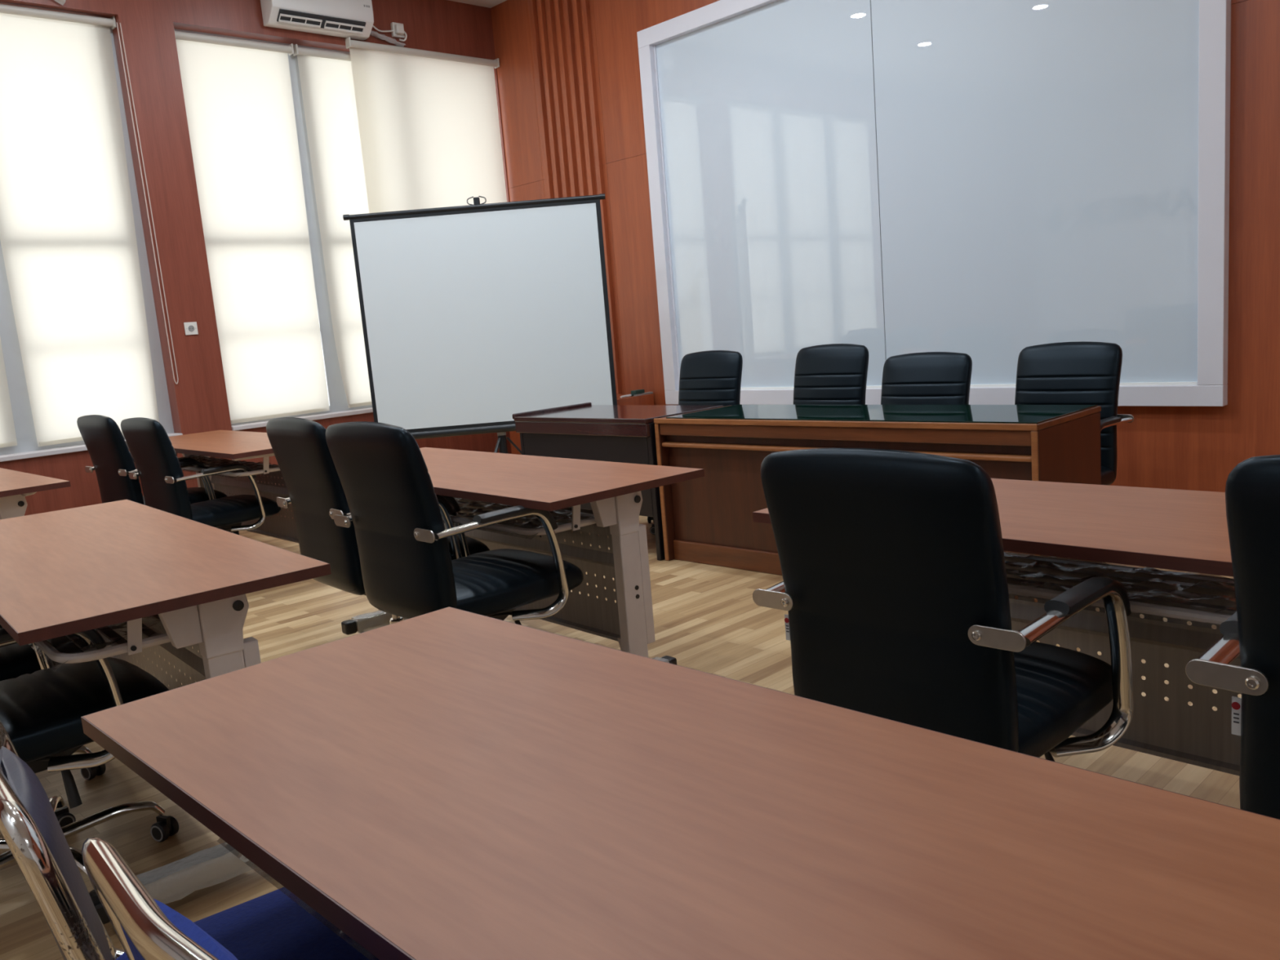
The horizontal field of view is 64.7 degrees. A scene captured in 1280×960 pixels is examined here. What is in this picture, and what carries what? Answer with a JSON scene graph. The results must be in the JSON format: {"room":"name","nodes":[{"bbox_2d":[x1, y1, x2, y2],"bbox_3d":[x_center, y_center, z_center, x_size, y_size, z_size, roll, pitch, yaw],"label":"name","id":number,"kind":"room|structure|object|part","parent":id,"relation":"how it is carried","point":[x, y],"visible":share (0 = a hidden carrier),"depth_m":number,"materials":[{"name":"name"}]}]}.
{"room":"conference room","nodes":[
{"label":"conference room","id":0,"kind":"room"},
{"bbox_2d":[0,0,511,519],"bbox_3d":[-4.774,-1.208,5.512,9.960,3.930,0.280,-13,12,-42],"label":"wall","id":1,"kind":"structure","parent":0,"point":[443,26],"depth_m":7.16,"materials":[{"name":"brown wood"}]},
{"bbox_2d":[53,0,66,5],"bbox_3d":[-3.696,-2.985,6.168,0.338,0.117,0.063,-13,12,-42],"label":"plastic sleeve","id":2,"kind":"object","parent":1,"relation":"attached to","point":[62,2],"visible":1,"depth_m":6.26,"materials":[{"name":"white plastic"}]},
{"bbox_2d":[0,26,173,455],"bbox_3d":[-4.369,-1.445,5.915,2.765,2.725,0.050,-13,12,-42],"label":"window","id":3,"kind":"structure","parent":1,"relation":"in","point":[25,433],"depth_m":6.54,"materials":[{"name":"metal"}]},
{"bbox_2d":[0,337,17,448],"bbox_3d":[-4.301,-1.460,5.857,0.942,2.693,0.064,-13,12,-42],"label":"roller blind","id":4,"kind":"object","parent":3,"relation":"attached to","point":[7,432],"visible":1,"depth_m":6.29,"materials":[{"name":"fabric"}]},
{"bbox_2d":[0,4,178,446],"bbox_3d":[-3.613,-1.609,6.475,0.925,2.703,0.147,-13,12,-42],"label":"roller blind","id":5,"kind":"object","parent":3,"relation":"attached to","point":[68,237],"visible":0.96,"depth_m":6.48,"materials":[{"name":"fabric"}]},
{"bbox_3d":[-3.260,-1.801,6.700,0.049,2.336,0.006,-13,12,-42],"label":"pull cord","id":6,"kind":"part","parent":5,"relation":"part of","materials":[{"name":"white plastic"}]},
{"bbox_2d":[0,432,182,462],"bbox_3d":[-4.232,-0.086,6.100,2.763,0.030,0.305,-13,12,-42],"label":"trim","id":7,"kind":"structure","parent":1,"relation":"attached to","point":[39,453],"depth_m":6.37,"materials":[{"name":"paint"}]},
{"bbox_2d":[112,14,231,435],"bbox_3d":[-3.231,-1.685,6.947,0.345,2.755,0.282,-13,12,-42],"label":"column","id":8,"kind":"structure","parent":1,"relation":"attached to","point":[198,402],"depth_m":6.83,"materials":[{"name":"brown wood"}]},
{"bbox_2d":[183,321,198,335],"bbox_3d":[-3.083,-1.040,6.936,0.086,0.086,0.010,-13,12,-42],"label":"wall socket","id":9,"kind":"object","parent":1,"relation":"attached to","point":[190,328],"visible":1,"depth_m":6.93,"materials":[{"name":"beige plastic"}]},
{"bbox_2d":[174,28,372,425],"bbox_3d":[-2.175,-1.947,7.971,2.642,2.725,0.050,-13,12,-42],"label":"window","id":10,"kind":"structure","parent":1,"relation":"in","point":[337,399],"depth_m":7.68,"materials":[{"name":"metal"}]},
{"bbox_2d":[173,28,329,423],"bbox_3d":[-2.752,-1.791,7.310,0.852,2.691,0.064,-13,12,-42],"label":"roller blind","id":11,"kind":"object","parent":10,"relation":"attached to","point":[237,93],"visible":0.95,"depth_m":7.30,"materials":[{"name":"fabric"}]},
{"bbox_2d":[293,44,372,408],"bbox_3d":[-2.224,-1.915,7.800,0.562,2.683,0.070,-13,12,-42],"label":"roller blind","id":12,"kind":"object","parent":10,"relation":"attached to","point":[326,81],"visible":0.61,"depth_m":7.74,"materials":[{"name":"fabric"}]},
{"bbox_2d":[231,407,373,431],"bbox_3d":[-2.038,-0.589,8.156,2.640,0.030,0.305,-13,12,-42],"label":"trim","id":13,"kind":"structure","parent":1,"relation":"attached to","point":[350,412],"depth_m":7.62,"materials":[{"name":"paint"}]},
{"bbox_2d":[260,0,395,40],"bbox_3d":[-2.239,-3.441,7.436,1.061,0.287,0.184,-13,12,-42],"label":"air conditioner","id":14,"kind":"object","parent":1,"relation":"attached to","point":[353,19],"visible":1,"depth_m":7.31,"materials":[{"name":"plastic"}]},
{"bbox_2d":[276,8,365,34],"bbox_3d":[-2.301,-3.322,7.320,0.665,0.074,0.078,-13,12,-42],"label":"air vent","id":15,"kind":"object","parent":14,"relation":"attached to","point":[316,20],"depth_m":7.31,"materials":[{"name":"white plastic"}]},
{"bbox_3d":[-1.999,-3.487,7.750,0.278,0.092,0.019,-12,12,-40],"label":"power cord","id":16,"kind":"part","parent":14,"relation":"part of","materials":[{"name":"beige plastic"}]},
{"bbox_2d":[370,30,405,47],"bbox_3d":[-1.980,-3.407,7.773,0.355,0.110,0.064,-13,12,-42],"label":"plastic sleeve","id":17,"kind":"object","parent":14,"relation":"attached to","point":[374,33],"visible":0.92,"depth_m":7.78,"materials":[{"name":"white plastic"}]},
{"bbox_2d":[390,22,407,41],"bbox_3d":[-1.871,-3.487,7.859,0.107,0.137,0.075,-13,12,-42],"label":"power adapter","id":18,"kind":"object","parent":1,"relation":"attached to","point":[399,32],"visible":1,"depth_m":7.83,"materials":[{"name":"beige plastic"}]},
{"bbox_2d":[345,36,506,213],"bbox_3d":[-1.590,-2.070,8.247,1.379,2.758,0.064,-13,12,-42],"label":"roller blind","id":19,"kind":"object","parent":1,"relation":"attached to","point":[428,124],"visible":0.52,"depth_m":8.09,"materials":[{"name":"fabric"}]},
{"bbox_2d":[448,0,506,8],"bbox_3d":[-1.496,-2.910,1.597,10.360,0.100,10.300,-13,12,-42],"label":"ceiling","id":20,"kind":"structure","parent":0,"point":[486,3],"depth_m":8.30,"materials":[{"name":"paint"}]},
{"bbox_2d":[0,515,1241,959],"bbox_3d":[-1.171,1.058,2.220,10.360,0.100,10.300,-13,12,-42],"label":"floor","id":21,"kind":"structure","parent":0,"point":[707,617],"depth_m":3.50,"materials":[{"name":"laminate"}]},
{"bbox_2d":[0,467,71,519],"bbox_3d":[-3.348,0.375,4.962,0.625,0.750,1.820,-13,12,-43],"label":"table","id":22,"kind":"object","parent":21,"relation":"on","point":[15,486],"visible":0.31,"depth_m":4.46,"materials":[{"name":"beige paint"}]},
{"bbox_3d":[-2.867,0.089,4.381,0.488,0.035,0.040,-13,12,-43],"label":"arm","id":23,"kind":"part","parent":22,"relation":"part of","materials":[{"name":"beige paint"}]},
{"bbox_2d":[0,624,106,780],"bbox_3d":[-1.942,0.468,2.855,0.649,0.991,0.638,-12,12,-41],"label":"office chair","id":24,"kind":"object","parent":21,"relation":"on","point":[16,660],"visible":0.16,"depth_m":2.79,"materials":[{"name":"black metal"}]},
{"bbox_3d":[-1.816,0.475,2.647,0.439,0.354,0.121,-12,12,-41],"label":"armrest","id":25,"kind":"part","parent":24,"relation":"part of","materials":[{"name":"silver metal"}]},
{"bbox_3d":[-1.912,0.529,2.895,0.549,0.118,0.490,-12,12,-41],"label":"seat","id":26,"kind":"part","parent":24,"relation":"part of","materials":[{"name":"black leather"}]},
{"bbox_3d":[-1.783,0.834,3.011,0.267,0.061,0.039,-11,11,-34],"label":"arm","id":27,"kind":"part","parent":24,"relation":"part of","materials":[{"name":"silver metal"}]},
{"bbox_2d":[0,628,178,897],"bbox_3d":[-1.511,0.502,2.410,0.649,0.991,0.638,-13,12,-44],"label":"office chair","id":28,"kind":"object","parent":21,"relation":"on","point":[42,711],"visible":0.59,"depth_m":2.37,"materials":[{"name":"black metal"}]},
{"bbox_3d":[-1.645,0.907,2.473,0.267,0.061,0.039,-5,9,-1],"label":"arm","id":29,"kind":"part","parent":28,"relation":"part of","materials":[{"name":"silver metal"}]},
{"bbox_3d":[-1.527,0.921,2.322,0.039,0.061,0.267,-2,9,16],"label":"arm","id":30,"kind":"part","parent":28,"relation":"part of","materials":[{"name":"silver metal"}]},
{"bbox_3d":[-1.392,0.656,2.372,0.102,0.020,0.014,-1,10,22],"label":"tilt lever","id":31,"kind":"part","parent":28,"relation":"part of","materials":[{"name":"black plastic"}]},
{"bbox_3d":[-1.720,0.481,2.556,0.439,0.354,0.121,-13,12,-44],"label":"armrest","id":32,"kind":"part","parent":28,"relation":"part of","materials":[{"name":"silver metal"}]},
{"bbox_3d":[-1.539,0.875,2.627,0.039,0.061,0.267,-8,9,-19],"label":"arm","id":33,"kind":"part","parent":28,"relation":"part of","materials":[{"name":"silver metal"}]},
{"bbox_3d":[-1.375,0.507,2.209,0.439,0.354,0.121,-13,12,-44],"label":"armrest","id":34,"kind":"part","parent":28,"relation":"part of","materials":[{"name":"silver metal"}]},
{"bbox_3d":[-1.349,0.897,2.385,0.267,0.061,0.039,1,11,34],"label":"arm","id":35,"kind":"part","parent":28,"relation":"part of","materials":[{"name":"silver metal"}]},
{"bbox_3d":[-1.482,0.563,2.452,0.549,0.118,0.490,-13,12,-44],"label":"seat","id":36,"kind":"part","parent":28,"relation":"part of","materials":[{"name":"black leather"}]},
{"bbox_3d":[-1.356,0.868,2.573,0.267,0.061,0.039,-11,11,-37],"label":"arm","id":37,"kind":"part","parent":28,"relation":"part of","materials":[{"name":"silver metal"}]},
{"bbox_2d":[76,414,226,505],"bbox_3d":[-2.812,0.068,5.913,0.638,0.975,0.649,3,12,41],"label":"office chair","id":38,"kind":"object","parent":21,"relation":"on","point":[113,461],"visible":0.41,"depth_m":5.62,"materials":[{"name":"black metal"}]},
{"bbox_3d":[-2.988,-0.069,5.714,0.478,0.616,0.154,3,12,41],"label":"backrest","id":39,"kind":"part","parent":38,"relation":"part of","materials":[{"name":"black leather"}]},
{"bbox_3d":[-2.662,0.079,5.721,0.121,0.354,0.439,3,12,41],"label":"armrest","id":40,"kind":"part","parent":38,"relation":"part of","materials":[{"name":"silver metal"}]},
{"bbox_3d":[-2.784,0.136,5.957,0.490,0.118,0.549,3,12,41],"label":"seat","id":41,"kind":"part","parent":38,"relation":"part of","materials":[{"name":"black leather"}]},
{"bbox_2d":[0,499,331,924],"bbox_3d":[-1.506,0.551,2.876,0.625,0.750,1.820,-12,11,-39],"label":"table","id":42,"kind":"object","parent":21,"relation":"on","point":[145,578],"visible":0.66,"depth_m":2.35,"materials":[{"name":"beige paint"}]},
{"bbox_3d":[-1.404,0.526,2.960,0.020,0.442,1.400,-12,11,-39],"label":"modesty panel","id":43,"kind":"part","parent":42,"relation":"part of","materials":[{"name":"metal"}]},
{"bbox_3d":[-1.045,0.316,2.281,0.087,0.122,0.036,-12,11,-39],"label":"hinge plate","id":44,"kind":"part","parent":42,"relation":"part of","materials":[{"name":"beige paint"}]},
{"bbox_3d":[-0.911,0.577,2.417,0.037,0.405,0.040,-12,11,-39],"label":"panel","id":45,"kind":"part","parent":42,"relation":"part of","materials":[{"name":"beige paint"}]},
{"bbox_2d":[0,720,368,959],"bbox_3d":[-0.511,0.671,1.321,0.534,0.833,0.472,-11,11,-36],"label":"chair","id":46,"kind":"object","parent":21,"relation":"on","point":[271,926],"visible":0.67,"depth_m":1.12,"materials":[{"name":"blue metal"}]},
{"bbox_3d":[-0.675,0.494,1.182,0.130,0.416,0.472,-11,11,-36],"label":"frame","id":47,"kind":"part","parent":46,"relation":"part of","materials":[{"name":"silver metal"}]},
{"bbox_3d":[-0.560,0.840,1.509,0.376,0.429,0.066,-10,10,-30],"label":"leg","id":48,"kind":"part","parent":46,"relation":"part of","materials":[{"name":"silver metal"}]},
{"bbox_2d":[81,836,238,959],"bbox_3d":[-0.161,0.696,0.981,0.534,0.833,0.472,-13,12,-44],"label":"armrest","id":49,"kind":"object","parent":46,"relation":"attached to","point":[146,928],"visible":1,"depth_m":0.79,"materials":[{"name":"silver metal"}]},
{"bbox_2d":[120,417,280,534],"bbox_3d":[-2.362,0.100,5.516,0.638,0.961,0.649,4,12,43],"label":"office chair","id":50,"kind":"object","parent":21,"relation":"on","point":[160,473],"visible":0.66,"depth_m":5.30,"materials":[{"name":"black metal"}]},
{"bbox_3d":[-2.542,-0.030,5.322,0.478,0.616,0.154,4,12,43],"label":"backrest","id":51,"kind":"part","parent":50,"relation":"part of","materials":[{"name":"black leather"}]},
{"bbox_3d":[-2.575,0.096,5.656,0.121,0.354,0.439,4,12,43],"label":"armrest","id":52,"kind":"part","parent":50,"relation":"part of","materials":[{"name":"silver metal"}]},
{"bbox_3d":[-2.216,0.119,5.322,0.121,0.354,0.439,4,12,43],"label":"armrest","id":53,"kind":"part","parent":50,"relation":"part of","materials":[{"name":"silver metal"}]},
{"bbox_3d":[-2.333,0.176,5.561,0.490,0.118,0.549,4,12,43],"label":"seat","id":54,"kind":"part","parent":50,"relation":"part of","materials":[{"name":"black leather"}]},
{"bbox_2d":[126,430,298,542],"bbox_3d":[-2.405,0.136,5.996,0.625,0.750,1.820,-13,12,-42],"label":"table","id":55,"kind":"object","parent":21,"relation":"on","point":[237,446],"visible":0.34,"depth_m":5.87,"materials":[{"name":"beige paint"}]},
{"bbox_3d":[-1.935,-0.148,5.405,0.488,0.035,0.040,-13,12,-42],"label":"arm","id":56,"kind":"part","parent":55,"relation":"part of","materials":[{"name":"beige paint"}]},
{"bbox_3d":[-2.308,0.110,6.085,0.020,0.442,1.400,-13,12,-42],"label":"modesty panel","id":57,"kind":"part","parent":55,"relation":"part of","materials":[{"name":"metal"}]},
{"bbox_2d":[266,417,489,624],"bbox_3d":[-0.927,0.238,3.716,0.649,1.013,0.638,-12,11,-39],"label":"office chair","id":58,"kind":"object","parent":21,"relation":"on","point":[301,451],"visible":0.36,"depth_m":3.46,"materials":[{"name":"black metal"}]},
{"bbox_3d":[-1.129,0.081,3.540,0.154,0.616,0.478,-12,11,-39],"label":"backrest","id":59,"kind":"part","parent":58,"relation":"part of","materials":[{"name":"black leather"}]},
{"bbox_3d":[-0.808,0.236,3.503,0.439,0.354,0.121,-12,11,-39],"label":"armrest","id":60,"kind":"part","parent":58,"relation":"part of","materials":[{"name":"silver metal"}]},
{"bbox_3d":[-0.896,0.288,3.755,0.549,0.118,0.490,-12,11,-39],"label":"seat","id":61,"kind":"part","parent":58,"relation":"part of","materials":[{"name":"black leather"}]},
{"bbox_2d":[325,421,583,625],"bbox_3d":[-0.553,0.283,3.218,0.649,1.018,0.638,-13,12,-43],"label":"office chair","id":62,"kind":"object","parent":21,"relation":"on","point":[408,569],"visible":0.74,"depth_m":3.00,"materials":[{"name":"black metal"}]},
{"bbox_3d":[-0.745,0.124,3.029,0.154,0.616,0.478,-13,12,-43],"label":"backrest","id":63,"kind":"part","parent":62,"relation":"part of","materials":[{"name":"black leather"}]},
{"bbox_3d":[-0.761,0.248,3.365,0.439,0.354,0.121,-13,12,-43],"label":"armrest","id":64,"kind":"part","parent":62,"relation":"part of","materials":[{"name":"silver metal"}]},
{"bbox_3d":[-0.525,0.331,3.257,0.549,0.118,0.490,-13,12,-43],"label":"seat","id":65,"kind":"part","parent":62,"relation":"part of","materials":[{"name":"black leather"}]},
{"bbox_3d":[-0.436,0.424,3.176,0.102,0.020,0.014,-1,10,23],"label":"tilt lever","id":66,"kind":"part","parent":62,"relation":"part of","materials":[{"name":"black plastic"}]},
{"bbox_3d":[-0.421,0.276,3.012,0.439,0.354,0.121,-13,12,-43],"label":"armrest","id":67,"kind":"part","parent":62,"relation":"part of","materials":[{"name":"silver metal"}]},
{"bbox_2d":[342,193,617,453],"bbox_3d":[-1.034,-0.837,6.920,1.676,2.158,0.695,-2,9,18],"label":"projection screen","id":68,"kind":"object","parent":21,"relation":"on","point":[476,316],"visible":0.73,"depth_m":6.88,"materials":[{"name":"white fabric"}]},
{"bbox_3d":[-1.097,-1.873,6.774,0.131,0.062,0.007,-5,9,0],"label":"carry handle","id":69,"kind":"part","parent":68,"relation":"part of","materials":[{"name":"black plastic"}]},
{"bbox_2d":[341,447,704,664],"bbox_3d":[-0.594,0.326,3.835,0.625,0.750,1.820,-12,12,-40],"label":"table","id":70,"kind":"object","parent":21,"relation":"on","point":[481,482],"visible":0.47,"depth_m":3.40,"materials":[{"name":"beige paint"}]},
{"bbox_3d":[-0.494,0.300,3.921,0.020,0.442,1.400,-12,12,-40],"label":"modesty panel","id":71,"kind":"part","parent":70,"relation":"part of","materials":[{"name":"metal"}]},
{"bbox_3d":[-0.122,0.089,3.249,0.087,0.122,0.036,-12,12,-40],"label":"hinge plate","id":72,"kind":"part","parent":70,"relation":"part of","materials":[{"name":"beige paint"}]},
{"bbox_3d":[0.010,0.349,3.387,0.037,0.405,0.040,-12,12,-40],"label":"panel","id":73,"kind":"part","parent":70,"relation":"part of","materials":[{"name":"beige paint"}]},
{"bbox_2d":[509,393,653,454],"bbox_3d":[-0.477,-0.326,8.143,0.444,0.685,1.305,-13,12,-42],"label":"base cabinet","id":74,"kind":"object","parent":21,"relation":"on","point":[647,399],"visible":0.11,"depth_m":7.73,"materials":[{"name":"brown wood"}]},
{"bbox_2d":[620,393,633,398],"bbox_3d":[-0.095,-0.636,7.645,0.019,0.019,0.155,2,11,38],"label":"marker pen","id":75,"kind":"object","parent":74,"relation":"on","point":[632,394],"visible":1,"depth_m":7.63,"materials":[{"name":"white plastic"}]},
{"bbox_2d":[631,389,644,395],"bbox_3d":[-0.017,-0.668,7.729,0.060,0.042,0.110,3,12,41],"label":"eraser","id":76,"kind":"object","parent":74,"relation":"on","point":[638,392],"visible":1,"depth_m":7.70,"materials":[{"name":"plastic"}]},
{"bbox_2d":[642,391,653,395],"bbox_3d":[0.049,-0.667,7.777,0.110,0.014,0.040,-13,12,-42],"label":"marker tray","id":77,"kind":"object","parent":74,"relation":"on","point":[646,393],"visible":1,"depth_m":7.76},
{"bbox_2d":[511,402,723,560],"bbox_3d":[-0.117,-0.031,5.801,0.614,0.768,1.112,-13,12,-43],"label":"desk","id":78,"kind":"object","parent":21,"relation":"on","point":[622,433],"visible":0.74,"depth_m":5.52,"materials":[{"name":"brown wood"}]},
{"bbox_3d":[-0.477,-0.040,6.192,0.569,0.724,0.028,-13,12,-43],"label":"panel","id":79,"kind":"part","parent":78,"relation":"part of","materials":[{"name":"brown wood"}]},
{"bbox_3d":[-0.306,-0.067,5.606,0.018,0.470,1.040,-13,12,-43],"label":"panel","id":80,"kind":"part","parent":78,"relation":"part of","materials":[{"name":"brown wood"}]},
{"bbox_3d":[0.272,0.018,5.426,0.569,0.724,0.028,-13,12,-43],"label":"panel","id":81,"kind":"part","parent":78,"relation":"part of","materials":[{"name":"brown wood"}]},
{"bbox_2d":[80,606,1279,959],"bbox_3d":[0.091,0.705,1.062,0.625,0.750,1.820,-13,12,-43],"label":"table","id":82,"kind":"object","parent":21,"relation":"on","point":[449,783],"visible":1,"depth_m":1.00,"materials":[{"name":"laminate"}]},
{"bbox_2d":[647,350,742,534],"bbox_3d":[0.271,-0.235,6.051,0.638,1.031,0.649,4,13,45],"label":"office chair","id":83,"kind":"object","parent":21,"relation":"on","point":[712,377],"visible":0.21,"depth_m":6.11,"materials":[{"name":"black leather"}]},
{"bbox_3d":[0.428,-0.443,6.187,0.478,0.689,0.154,4,13,45],"label":"backrest","id":84,"kind":"part","parent":83,"relation":"part of","materials":[{"name":"black leather"}]},
{"bbox_2d":[793,343,868,404],"bbox_3d":[0.886,-0.196,5.472,0.649,1.033,0.638,-13,12,-41],"label":"office chair","id":85,"kind":"object","parent":21,"relation":"on","point":[832,374],"visible":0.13,"depth_m":5.52,"materials":[{"name":"black leather"}]},
{"bbox_2d":[653,405,1101,575],"bbox_3d":[1.014,0.057,4.713,0.610,0.748,1.994,-13,12,-43],"label":"executive desk","id":86,"kind":"object","parent":21,"relation":"on","point":[708,519],"visible":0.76,"depth_m":4.77,"materials":[{"name":"brown wood"}]},
{"bbox_3d":[0.324,0.018,5.414,0.589,0.722,0.025,-13,12,-43],"label":"panel","id":87,"kind":"part","parent":86,"relation":"part of","materials":[{"name":"brown wood"}]},
{"bbox_3d":[0.810,-0.133,4.496,0.054,0.022,1.942,-13,12,-43],"label":"ledge moulding","id":88,"kind":"part","parent":86,"relation":"part of","materials":[{"name":"brown wood"}]},
{"bbox_3d":[0.821,-0.165,4.505,0.015,0.042,1.942,-13,12,-43],"label":"recess rail","id":89,"kind":"part","parent":86,"relation":"part of","materials":[{"name":"brown wood"}]},
{"bbox_3d":[0.857,0.158,4.565,0.020,0.581,1.942,-13,12,-43],"label":"panel","id":90,"kind":"part","parent":86,"relation":"part of","materials":[{"name":"brown wood"}]},
{"bbox_2d":[666,404,1097,423],"bbox_3d":[1.007,-0.311,4.644,0.568,0.006,1.922,-13,12,-43],"label":"glass tabletop","id":91,"kind":"object","parent":86,"relation":"on","point":[1003,414],"visible":1,"depth_m":4.47,"materials":[{"name":"green"}]},
{"bbox_3d":[1.707,0.123,4.016,0.589,0.722,0.025,-13,12,-43],"label":"panel","id":92,"kind":"part","parent":86,"relation":"part of","materials":[{"name":"brown wood"}]},
{"bbox_2d":[880,351,972,404],"bbox_3d":[1.260,-0.109,4.908,0.649,0.975,0.638,-13,12,-44],"label":"office chair","id":93,"kind":"object","parent":21,"relation":"on","point":[926,378],"visible":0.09,"depth_m":4.97,"materials":[{"name":"black leather"}]},
{"bbox_2d":[752,448,1133,761],"bbox_3d":[0.652,0.379,2.099,0.649,0.981,0.638,-13,12,-44],"label":"office chair","id":94,"kind":"object","parent":21,"relation":"on","point":[893,589],"visible":0.72,"depth_m":1.86,"materials":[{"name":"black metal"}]},
{"bbox_3d":[0.443,0.363,2.246,0.439,0.354,0.121,-13,12,-44],"label":"armrest","id":95,"kind":"part","parent":94,"relation":"part of","materials":[{"name":"silver metal"}]},
{"bbox_3d":[0.464,0.238,1.910,0.154,0.616,0.478,-13,12,-44],"label":"backrest","id":96,"kind":"part","parent":94,"relation":"part of","materials":[{"name":"black leather"}]},
{"bbox_3d":[0.681,0.444,2.142,0.549,0.118,0.490,-13,12,-44],"label":"seat","id":97,"kind":"part","parent":94,"relation":"part of","materials":[{"name":"black leather"}]},
{"bbox_3d":[0.789,0.389,1.899,0.439,0.354,0.121,-13,12,-44],"label":"armrest","id":98,"kind":"part","parent":94,"relation":"part of","materials":[{"name":"silver metal"}]},
{"bbox_2d":[752,478,1241,775],"bbox_3d":[1.160,0.450,2.124,0.625,0.750,1.820,-13,12,-42],"label":"table","id":99,"kind":"object","parent":21,"relation":"on","point":[1071,531],"visible":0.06,"depth_m":2.22,"materials":[{"name":"beige paint"}]},
{"bbox_3d":[1.257,0.424,2.213,0.020,0.442,1.400,-13,12,-42],"label":"modesty panel","id":100,"kind":"part","parent":99,"relation":"part of","materials":[{"name":"metal"}]},
{"bbox_2d":[1014,341,1133,484],"bbox_3d":[1.794,-0.100,4.526,0.649,0.989,0.638,-13,12,-41],"label":"office chair","id":101,"kind":"object","parent":21,"relation":"on","point":[1082,372],"visible":0.32,"depth_m":4.55,"materials":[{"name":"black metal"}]},
{"bbox_3d":[1.778,0.003,4.510,0.549,0.118,0.490,-13,12,-41],"label":"seat","id":102,"kind":"part","parent":101,"relation":"part of","materials":[{"name":"black leather"}]},
{"bbox_3d":[1.997,-0.078,4.372,0.439,0.354,0.121,-13,12,-41],"label":"armrest","id":103,"kind":"part","parent":101,"relation":"part of","materials":[{"name":"silver metal"}]},
{"bbox_2d":[1185,454,1279,819],"bbox_3d":[1.179,0.425,1.396,0.649,1.021,0.638,-12,12,-40],"label":"office chair","id":104,"kind":"object","parent":21,"relation":"on","point":[1252,488],"visible":0.91,"depth_m":1.34,"materials":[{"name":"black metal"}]},
{"bbox_3d":[0.978,0.387,1.551,0.439,0.354,0.121,-12,12,-40],"label":"armrest","id":105,"kind":"part","parent":104,"relation":"part of","materials":[{"name":"silver metal"}]},
{"bbox_3d":[0.980,0.264,1.215,0.154,0.616,0.478,-12,12,-40],"label":"backrest","id":106,"kind":"part","parent":104,"relation":"part of","materials":[{"name":"black leather"}]},
{"bbox_2d":[490,0,1279,492],"bbox_3d":[2.330,-1.763,5.327,0.200,3.930,10.280,-13,12,-42],"label":"wall","id":107,"kind":"structure","parent":0,"point":[1193,448],"depth_m":5.22,"materials":[{"name":"brown wood"}]},
{"bbox_2d":[528,0,553,199],"bbox_3d":[-0.726,-1.987,8.360,0.034,3.930,0.097,-13,12,-42],"label":"trim","id":108,"kind":"structure","parent":107,"relation":"attached to","point":[531,3],"depth_m":8.16,"materials":[{"name":"brown wood"}]},
{"bbox_2d":[536,0,561,198],"bbox_3d":[-0.653,-1.981,8.284,0.034,3.930,0.097,-13,12,-42],"label":"trim","id":109,"kind":"structure","parent":107,"relation":"attached to","point":[540,3],"depth_m":8.09,"materials":[{"name":"brown wood"}]},
{"bbox_2d":[544,0,570,197],"bbox_3d":[-0.581,-1.976,8.209,0.034,3.930,0.097,-13,12,-42],"label":"trim","id":110,"kind":"structure","parent":107,"relation":"attached to","point":[548,3],"depth_m":8.02,"materials":[{"name":"brown wood"}]},
{"bbox_2d":[553,0,578,196],"bbox_3d":[-0.509,-1.970,8.133,0.034,3.930,0.097,-13,12,-42],"label":"trim","id":111,"kind":"structure","parent":107,"relation":"attached to","point":[557,3],"depth_m":7.94,"materials":[{"name":"brown wood"}]},
{"bbox_2d":[562,0,587,195],"bbox_3d":[-0.437,-1.964,8.058,0.034,3.930,0.097,-13,12,-42],"label":"trim","id":112,"kind":"structure","parent":107,"relation":"attached to","point":[566,6],"depth_m":7.87,"materials":[{"name":"brown wood"}]},
{"bbox_2d":[571,0,595,195],"bbox_3d":[-0.365,-1.958,7.982,0.034,3.930,0.097,-13,12,-42],"label":"trim","id":113,"kind":"structure","parent":107,"relation":"attached to","point":[575,5],"depth_m":7.80,"materials":[{"name":"brown wood"}]},
{"bbox_2d":[580,0,622,394],"bbox_3d":[-0.293,-1.952,7.907,0.034,3.930,0.097,-13,12,-42],"label":"trim","id":114,"kind":"structure","parent":107,"relation":"attached to","point":[585,11],"depth_m":7.80,"materials":[{"name":"brown wood"}]},
{"bbox_2d":[636,0,1231,406],"bbox_3d":[1.425,-1.788,6.086,0.070,2.678,3.815,-13,12,-42],"label":"whiteboard","id":115,"kind":"object","parent":107,"relation":"attached to","point":[988,181],"visible":0.93,"depth_m":5.79,"materials":[{"name":"glass"}]},
{"bbox_3d":[1.322,-3.050,5.888,0.070,0.115,3.815,-13,12,-42],"label":"frame rail","id":116,"kind":"part","parent":115,"relation":"part of","materials":[{"name":"metal"}]},
{"bbox_3d":[0.823,-1.836,6.748,0.008,2.460,1.792,-13,12,-42],"label":"glass panel","id":117,"kind":"part","parent":115,"relation":"part of","materials":[{"name":"blue"}]},
{"bbox_3d":[1.530,-0.520,6.285,0.070,0.103,3.815,-13,12,-42],"label":"frame rail","id":118,"kind":"part","parent":115,"relation":"part of","materials":[{"name":"metal"}]},
{"bbox_3d":[2.061,-1.735,5.452,0.008,2.460,1.788,-13,12,-42],"label":"glass panel","id":119,"kind":"part","parent":115,"relation":"part of","materials":[{"name":"blue"}]}
]}

